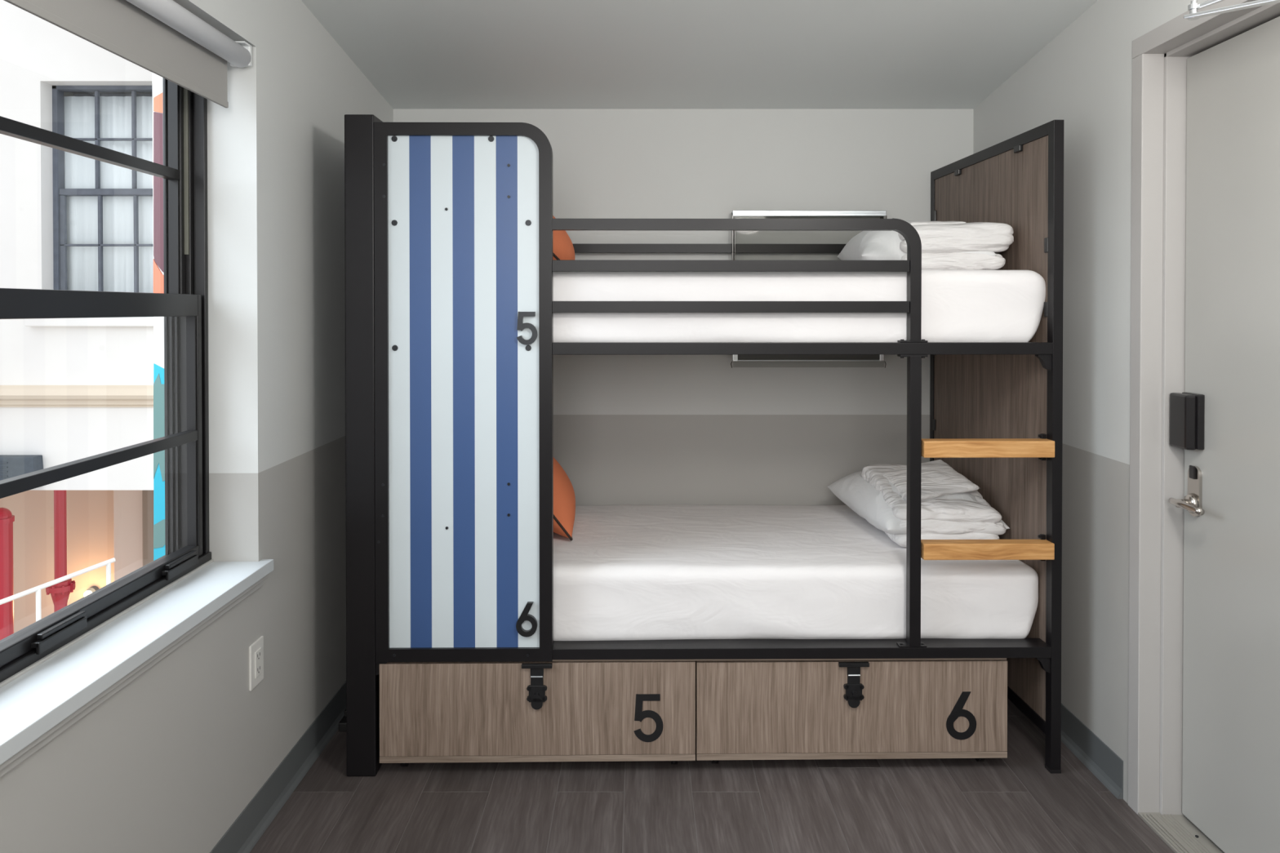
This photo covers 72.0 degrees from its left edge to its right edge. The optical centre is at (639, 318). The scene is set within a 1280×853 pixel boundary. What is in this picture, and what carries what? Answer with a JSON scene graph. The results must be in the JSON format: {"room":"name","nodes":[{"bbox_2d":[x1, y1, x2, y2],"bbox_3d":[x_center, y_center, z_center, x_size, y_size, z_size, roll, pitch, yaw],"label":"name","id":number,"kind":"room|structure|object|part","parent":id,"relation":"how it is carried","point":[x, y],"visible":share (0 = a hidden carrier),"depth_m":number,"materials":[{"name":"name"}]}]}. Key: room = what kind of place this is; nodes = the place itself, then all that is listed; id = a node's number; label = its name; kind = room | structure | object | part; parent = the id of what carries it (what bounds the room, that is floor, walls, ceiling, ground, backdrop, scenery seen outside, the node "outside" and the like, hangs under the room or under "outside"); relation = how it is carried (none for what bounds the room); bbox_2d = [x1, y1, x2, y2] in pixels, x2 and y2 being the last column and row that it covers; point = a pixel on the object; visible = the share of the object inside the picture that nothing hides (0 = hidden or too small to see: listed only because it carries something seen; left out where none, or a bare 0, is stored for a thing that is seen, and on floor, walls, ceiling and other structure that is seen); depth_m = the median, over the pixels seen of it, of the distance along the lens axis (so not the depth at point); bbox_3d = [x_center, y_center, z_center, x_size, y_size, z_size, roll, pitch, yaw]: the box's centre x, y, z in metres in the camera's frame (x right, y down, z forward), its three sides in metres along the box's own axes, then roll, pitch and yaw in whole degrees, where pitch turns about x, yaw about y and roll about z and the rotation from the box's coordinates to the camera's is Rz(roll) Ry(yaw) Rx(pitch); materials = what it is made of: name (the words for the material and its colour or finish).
{"room":"dormitory","nodes":[
{"label":"dormitory","id":0,"kind":"room"},
{"bbox_2d":[0,0,393,852],"bbox_3d":[-1.079,0.014,1.028,0.172,2.772,5.256,0,1,0],"label":"wall","id":1,"kind":"structure","parent":0,"point":[169,762],"depth_m":2.29,"materials":[{"name":"paint"}]},
{"bbox_2d":[4,0,252,107],"bbox_3d":[-1.023,-0.611,1.654,0.058,0.167,1.232,0,1,0],"label":"roller blind","id":2,"kind":"object","parent":1,"relation":"attached to","point":[162,37],"visible":1,"depth_m":1.89,"materials":[{"name":"white fabric"}]},
{"bbox_2d":[0,77,273,777],"bbox_3d":[-1.091,0.004,1.655,0.258,1.400,1.310,0,1,0],"label":"window","id":3,"kind":"structure","parent":1,"relation":"in","point":[55,670],"depth_m":1.96,"materials":[{"name":"black metal"}]},
{"bbox_3d":[-1.113,0.603,1.695,0.017,0.032,0.145,0,1,0],"label":"lift handle","id":4,"kind":"part","parent":3,"relation":"part of","materials":[{"name":"black metal"}]},
{"bbox_3d":[-1.138,0.280,1.657,0.032,0.668,1.208,0,1,0],"label":"sash","id":5,"kind":"part","parent":3,"relation":"part of","materials":[{"name":"black metal"}]},
{"bbox_3d":[-1.167,-0.029,1.654,0.106,1.335,1.268,0,1,0],"label":"frame","id":6,"kind":"part","parent":3,"relation":"part of","materials":[{"name":"black metal"}]},
{"bbox_3d":[-0.982,0.687,1.656,0.020,0.034,1.298,0,1,0],"label":"apron moulding","id":7,"kind":"part","parent":3,"relation":"part of","materials":[{"name":"grey paint"}]},
{"bbox_3d":[-1.054,0.655,1.662,0.183,0.030,1.310,0,1,0],"label":"sill","id":8,"kind":"part","parent":3,"relation":"part of","materials":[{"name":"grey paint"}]},
{"bbox_3d":[-1.179,-0.329,1.651,0.032,0.655,1.208,0,1,0],"label":"sash","id":9,"kind":"part","parent":3,"relation":"part of","materials":[{"name":"black metal"}]},
{"bbox_3d":[-1.113,0.599,2.139,0.017,0.032,0.145,0,1,0],"label":"lift handle","id":10,"kind":"part","parent":3,"relation":"part of","materials":[{"name":"black metal"}]},
{"bbox_2d":[248,635,263,691],"bbox_3d":[-0.988,0.890,2.275,0.009,0.114,0.076,0,1,0],"label":"wall outlet","id":11,"kind":"object","parent":1,"relation":"attached to","point":[255,649],"visible":1,"depth_m":2.26,"materials":[{"name":"white plastic"}]},
{"bbox_2d":[254,647,261,678],"bbox_3d":[-0.985,0.890,2.275,0.003,0.068,0.034,0,1,0],"label":"socket","id":12,"kind":"object","parent":11,"relation":"attached to","point":[257,650],"depth_m":2.27,"materials":[{"name":"white plastic"}]},
{"bbox_2d":[209,680,346,852],"bbox_3d":[-0.985,1.298,0.992,0.016,0.106,5.156,0,1,0],"label":"baseboard","id":13,"kind":"structure","parent":1,"relation":"attached to","point":[251,824],"depth_m":2.44,"materials":[{"name":"grey plastic"}]},
{"bbox_2d":[393,108,973,506],"bbox_3d":[0.169,0.255,3.619,2.667,2.236,0.120,0,1,0],"label":"wall","id":14,"kind":"structure","parent":0,"point":[655,429],"depth_m":3.55,"materials":[{"name":"paint"}]},
{"bbox_2d":[730,354,885,368],"bbox_3d":[0.669,0.168,3.527,0.618,0.058,0.062,0,1,0],"label":"wall rack","id":15,"kind":"object","parent":14,"relation":"attached to","point":[734,357],"visible":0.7,"depth_m":3.51,"materials":[{"name":"silver metal"}]},
{"bbox_3d":[0.669,0.167,3.503,0.586,0.004,0.004,0,1,0],"label":"rod","id":16,"kind":"part","parent":15,"relation":"part of","materials":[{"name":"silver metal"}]},
{"bbox_2d":[731,210,887,260],"bbox_3d":[0.672,-0.301,3.521,0.613,0.251,0.062,0,1,0],"label":"wall rack","id":17,"kind":"object","parent":14,"relation":"attached to","point":[735,213],"visible":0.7,"depth_m":3.49,"materials":[{"name":"silver metal"}]},
{"bbox_2d":[301,0,1097,108],"bbox_3d":[0.169,-1.133,0.966,2.667,0.661,5.396,0,1,0],"label":"ceiling","id":18,"kind":"structure","parent":0,"point":[417,54],"depth_m":2.95,"materials":[{"name":"white paint"}]},
{"bbox_2d":[249,697,1174,852],"bbox_3d":[0.169,1.391,0.993,2.667,0.080,5.396,0,1,0],"label":"floor","id":19,"kind":"structure","parent":0,"point":[1012,804],"depth_m":2.41,"materials":[{"name":"grey wood"}]},
{"bbox_2d":[338,709,346,732],"bbox_3d":[-0.948,1.305,2.974,0.045,0.050,0.280,0,1,0],"label":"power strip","id":20,"kind":"object","parent":19,"relation":"on","point":[342,724],"visible":0.24,"depth_m":2.83,"materials":[{"name":"black plastic"}]},
{"bbox_2d":[379,661,695,766],"bbox_3d":[-0.303,1.167,2.871,0.920,0.329,0.640,0,1,-1],"label":"storage drawer","id":21,"kind":"object","parent":19,"relation":"on","point":[536,711],"visible":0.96,"depth_m":2.57,"materials":[{"name":"beige wood"}]},
{"bbox_3d":[-0.300,1.091,2.559,0.058,0.093,0.019,0,1,-1],"label":"latch plate","id":22,"kind":"part","parent":21,"relation":"part of","materials":[{"name":"black metal"}]},
{"bbox_3d":[-0.303,1.283,2.881,0.920,0.018,0.621,0,1,-1],"label":"board","id":23,"kind":"part","parent":21,"relation":"part of","materials":[{"name":"beige wood"}]},
{"bbox_2d":[344,114,1063,776],"bbox_3d":[0.185,0.367,3.049,2.088,1.923,0.991,0,1,-1],"label":"bunk bed","id":24,"kind":"object","parent":19,"relation":"on","point":[451,348],"visible":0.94,"depth_m":2.56,"materials":[{"name":"black metal"},{"name":"taupe wood laminate"},{"name":"taupe wood"}]},
{"bbox_3d":[-0.512,0.215,2.571,0.448,1.498,0.012,0,1,-1],"label":"striped panel","id":25,"kind":"part","parent":24,"relation":"part of","materials":[{"name":"white paint"}]},
{"bbox_3d":[-0.511,0.216,2.572,0.512,1.564,0.038,0,1,-1],"label":"panel frame","id":26,"kind":"part","parent":24,"relation":"part of","materials":[{"name":"black"}]},
{"bbox_3d":[0.198,-0.278,3.519,1.953,0.036,0.026,0,1,-1],"label":"guard rail","id":27,"kind":"part","parent":24,"relation":"part of","materials":[{"name":"black metal"}]},
{"bbox_3d":[0.281,-0.111,2.575,1.074,0.359,0.032,0,1,-1],"label":"guard rail","id":28,"kind":"part","parent":24,"relation":"part of","materials":[{"name":"black metal"}]},
{"bbox_2d":[553,505,1038,640],"bbox_3d":[0.221,0.853,3.070,1.974,0.243,0.889,0,1,-1],"label":"mattress","id":29,"kind":"object","parent":24,"relation":"on","point":[625,572],"visible":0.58,"depth_m":2.64,"materials":[{"name":"white fabric"}]},
{"bbox_2d":[553,457,575,540],"bbox_3d":[-0.365,0.568,3.084,0.277,0.322,0.407,0,1,-5],"label":"cushion","id":30,"kind":"object","parent":29,"relation":"on","point":[564,499],"visible":0.33,"depth_m":2.94,"materials":[{"name":"orange fabric"}]},
{"bbox_2d":[826,470,1009,534],"bbox_3d":[0.954,0.640,3.111,0.411,0.195,0.591,0,1,-7],"label":"pillow","id":31,"kind":"object","parent":29,"relation":"on","point":[868,503],"visible":0.41,"depth_m":3.00,"materials":[{"name":"white fabric"}]},
{"bbox_2d":[861,459,1006,546],"bbox_3d":[0.987,0.627,3.016,0.369,0.227,0.423,0,1,-4],"label":"duvet","id":32,"kind":"object","parent":31,"relation":"on","point":[940,518],"visible":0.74,"depth_m":2.86,"materials":[{"name":"white fabric"}]},
{"bbox_2d":[552,269,1045,342],"bbox_3d":[0.225,-0.036,3.049,1.982,0.248,0.910,0,1,-1],"label":"mattress","id":33,"kind":"object","parent":24,"relation":"on","point":[958,305],"visible":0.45,"depth_m":2.60,"materials":[{"name":"white fabric"}]},
{"bbox_2d":[552,215,574,259],"bbox_3d":[-0.375,-0.291,3.075,0.296,0.300,0.407,0,1,-4],"label":"cushion","id":34,"kind":"object","parent":33,"relation":"on","point":[562,246],"visible":0.1,"depth_m":2.92,"materials":[{"name":"orange fabric"}]},
{"bbox_2d":[836,220,996,260],"bbox_3d":[0.940,-0.238,3.079,0.418,0.205,0.580,0,1,5],"label":"pillow","id":35,"kind":"object","parent":33,"relation":"on","point":[866,245],"visible":0.24,"depth_m":2.84,"materials":[{"name":"white fabric"}]},
{"bbox_2d":[897,221,1013,270],"bbox_3d":[1.007,-0.240,2.944,0.367,0.181,0.388,0,1,0],"label":"duvet","id":36,"kind":"object","parent":33,"relation":"on","point":[944,243],"visible":0.66,"depth_m":2.77,"materials":[{"name":"white fabric"}]},
{"bbox_3d":[0.217,0.978,2.607,1.973,0.032,0.075,0,1,-1],"label":"rail","id":37,"kind":"part","parent":24,"relation":"part of","materials":[{"name":"black metal"}]},
{"bbox_3d":[0.474,0.088,2.580,1.459,0.035,0.035,0,1,-1],"label":"rail","id":38,"kind":"part","parent":24,"relation":"part of","materials":[{"name":"black metal"}]},
{"bbox_3d":[0.799,0.963,2.593,0.080,0.008,0.032,0,1,-1],"label":"fixing plate","id":39,"kind":"part","parent":24,"relation":"part of","materials":[{"name":"black metal"}]},
{"bbox_3d":[0.799,0.111,2.584,0.080,0.011,0.032,0,1,-1],"label":"fixing plate","id":40,"kind":"part","parent":24,"relation":"part of","materials":[{"name":"black metal"}]},
{"bbox_3d":[0.799,0.066,2.584,0.080,0.009,0.032,0,1,-1],"label":"fixing plate","id":41,"kind":"part","parent":24,"relation":"part of","materials":[{"name":"black metal"}]},
{"bbox_3d":[0.804,0.535,2.588,0.033,0.849,0.033,0,1,-1],"label":"ladder post","id":42,"kind":"part","parent":24,"relation":"part of","materials":[{"name":"black metal"}]},
{"bbox_3d":[1.184,0.364,3.536,0.030,1.904,0.034,0,1,-1],"label":"post","id":43,"kind":"part","parent":24,"relation":"part of","materials":[{"name":"black metal"}]},
{"bbox_3d":[1.195,0.324,3.062,0.010,1.741,0.911,0,1,-2],"label":"headboard panel","id":44,"kind":"part","parent":24,"relation":"part of","materials":[{"name":"beige laminate"}]},
{"bbox_3d":[1.218,0.374,2.590,0.030,1.904,0.034,0,1,-1],"label":"post","id":45,"kind":"part","parent":24,"relation":"part of","materials":[{"name":"black metal"}]},
{"bbox_2d":[695,659,1007,764],"bbox_3d":[0.619,1.168,2.888,0.916,0.326,0.640,0,1,-1],"label":"storage drawer","id":46,"kind":"object","parent":19,"relation":"on","point":[936,708],"visible":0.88,"depth_m":2.59,"materials":[{"name":"beige wood"}]},
{"bbox_3d":[0.169,1.140,2.899,0.016,0.268,0.602,0,1,-1],"label":"panel","id":47,"kind":"part","parent":46,"relation":"part of","materials":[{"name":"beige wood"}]},
{"bbox_3d":[0.619,1.283,2.898,0.916,0.018,0.621,0,1,-1],"label":"board","id":48,"kind":"part","parent":46,"relation":"part of","materials":[{"name":"beige wood"}]},
{"bbox_3d":[0.626,1.093,2.576,0.058,0.093,0.019,0,1,-1],"label":"latch plate","id":49,"kind":"part","parent":46,"relation":"part of","materials":[{"name":"black metal"}]},
{"bbox_2d":[973,0,1206,804],"bbox_3d":[1.422,0.014,1.028,0.160,2.772,5.256,0,1,0],"label":"wall","id":50,"kind":"structure","parent":0,"point":[1082,77],"depth_m":2.60,"materials":[{"name":"paint"}]},
{"bbox_2d":[1061,703,1123,799],"bbox_3d":[1.334,1.298,0.992,0.016,0.106,5.156,0,1,0],"label":"baseboard","id":51,"kind":"structure","parent":50,"relation":"attached to","point":[1103,762],"depth_m":2.60,"materials":[{"name":"grey plastic"}]},
{"bbox_2d":[1128,0,1279,852],"bbox_3d":[1.417,0.297,1.924,0.159,2.093,0.968,0,1,0],"label":"door","id":52,"kind":"structure","parent":50,"relation":"in","point":[1204,676],"depth_m":2.24,"materials":[{"name":"grey metal"}]},
{"bbox_3d":[1.403,0.481,2.244,0.064,0.052,0.145,0,1,0],"label":"handle","id":53,"kind":"part","parent":52,"relation":"part of","materials":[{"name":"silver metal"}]},
{"bbox_3d":[1.441,0.449,2.290,0.008,0.132,0.049,0,1,0],"label":"lock plate","id":54,"kind":"part","parent":52,"relation":"part of","materials":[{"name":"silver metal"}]},
{"bbox_2d":[1183,0,1279,20],"bbox_3d":[1.358,-0.642,1.718,0.150,0.170,0.512,0,1,-26],"label":"door closer","id":55,"kind":"object","parent":52,"relation":"attached to","point":[1193,8],"depth_m":1.87,"materials":[{"name":"silver metal"}]},
{"bbox_3d":[1.283,-0.682,1.761,0.010,0.032,0.335,0,1,-27],"label":"arm","id":56,"kind":"part","parent":55,"relation":"part of","materials":[{"name":"silver metal"}]},
{"label":"outside","id":57,"kind":"structure","parent":0,"visible":0},
{"bbox_3d":[-8.650,4.411,2.446,14.700,0.150,10.800,0,1,0],"label":"ground","id":58,"kind":"structure","parent":57,"visible":0},
{"bbox_2d":[0,507,14,639],"bbox_3d":[-4.727,2.847,6.530,0.172,2.892,0.172,0,1,0],"label":"pipe","id":59,"kind":"object","parent":58,"relation":"on","point":[6,518],"visible":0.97,"depth_m":6.49,"materials":[{"name":"red metal"}]},
{"bbox_2d":[0,557,115,622],"bbox_3d":[-3.551,2.917,5.280,0.028,2.777,0.812,0,1,30],"label":"stair railing","id":60,"kind":"object","parent":58,"relation":"on","point":[108,563],"visible":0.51,"depth_m":5.28,"materials":[{"name":"white metal"}]},
{"bbox_3d":[-3.571,2.954,5.246,0.027,2.704,0.028,0,1,0],"label":"post","id":61,"kind":"part","parent":60,"relation":"part of","materials":[{"name":"white metal"}]},
{"bbox_3d":[-3.367,2.924,5.599,0.027,2.758,0.028,0,1,0],"label":"post","id":62,"kind":"part","parent":60,"relation":"part of","materials":[{"name":"white metal"}]},
{"bbox_2d":[45,490,75,612],"bbox_3d":[-4.548,2.726,6.929,0.196,3.125,0.196,0,1,0],"label":"pipe","id":63,"kind":"object","parent":58,"relation":"on","point":[60,592],"visible":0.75,"depth_m":6.88,"materials":[{"name":"red metal"}]},
{"bbox_2d":[0,0,154,633],"bbox_3d":[-8.650,-0.463,7.045,14.700,9.500,2.300,0,1,0],"label":"building","id":64,"kind":"structure","parent":58,"relation":"on","point":[72,389],"depth_m":6.01,"materials":[{"name":"white paint"}]},
{"bbox_2d":[0,454,43,480],"bbox_3d":[-4.669,1.027,5.958,1.220,0.190,0.106,0,1,0],"label":"condenser unit","id":65,"kind":"object","parent":64,"relation":"attached to","point":[11,465],"visible":0.64,"depth_m":5.91,"materials":[{"name":"grey metal"}]},
{"bbox_2d":[0,462,8,480],"bbox_3d":[-4.729,1.028,5.908,0.980,0.128,0.006,0,1,0],"label":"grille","id":66,"kind":"object","parent":65,"relation":"attached to","point":[3,465],"depth_m":5.91,"materials":[{"name":"grey metal"}]},
{"bbox_2d":[83,586,98,596],"bbox_3d":[-4.718,2.361,7.564,0.090,0.090,0.122,0,1,0],"label":"wall lamp","id":67,"kind":"object","parent":64,"relation":"attached to","point":[93,588],"visible":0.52,"depth_m":7.58,"materials":[{"name":"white glass"}]},
{"bbox_3d":[-4.718,2.362,7.535,0.064,0.064,0.064,0,1,0],"label":"lamp globe","id":68,"kind":"part","parent":67,"relation":"part of","materials":[{"name":"white glass"}]},
{"bbox_2d":[63,96,153,293],"bbox_3d":[-3.439,-0.781,6.195,1.237,1.552,0.024,0,1,0],"label":"curtain","id":69,"kind":"object","parent":64,"relation":"hanging from","point":[114,112],"depth_m":6.19,"materials":[{"name":"white fabric"}]},
{"bbox_2d":[151,72,164,560],"bbox_3d":[-1.894,-0.437,4.592,1.088,9.500,0.408,0,1,0],"label":"wall","id":70,"kind":"structure","parent":58,"relation":"on","point":[157,126],"depth_m":4.40,"materials":[{"name":"multicoloured"}]}
]}

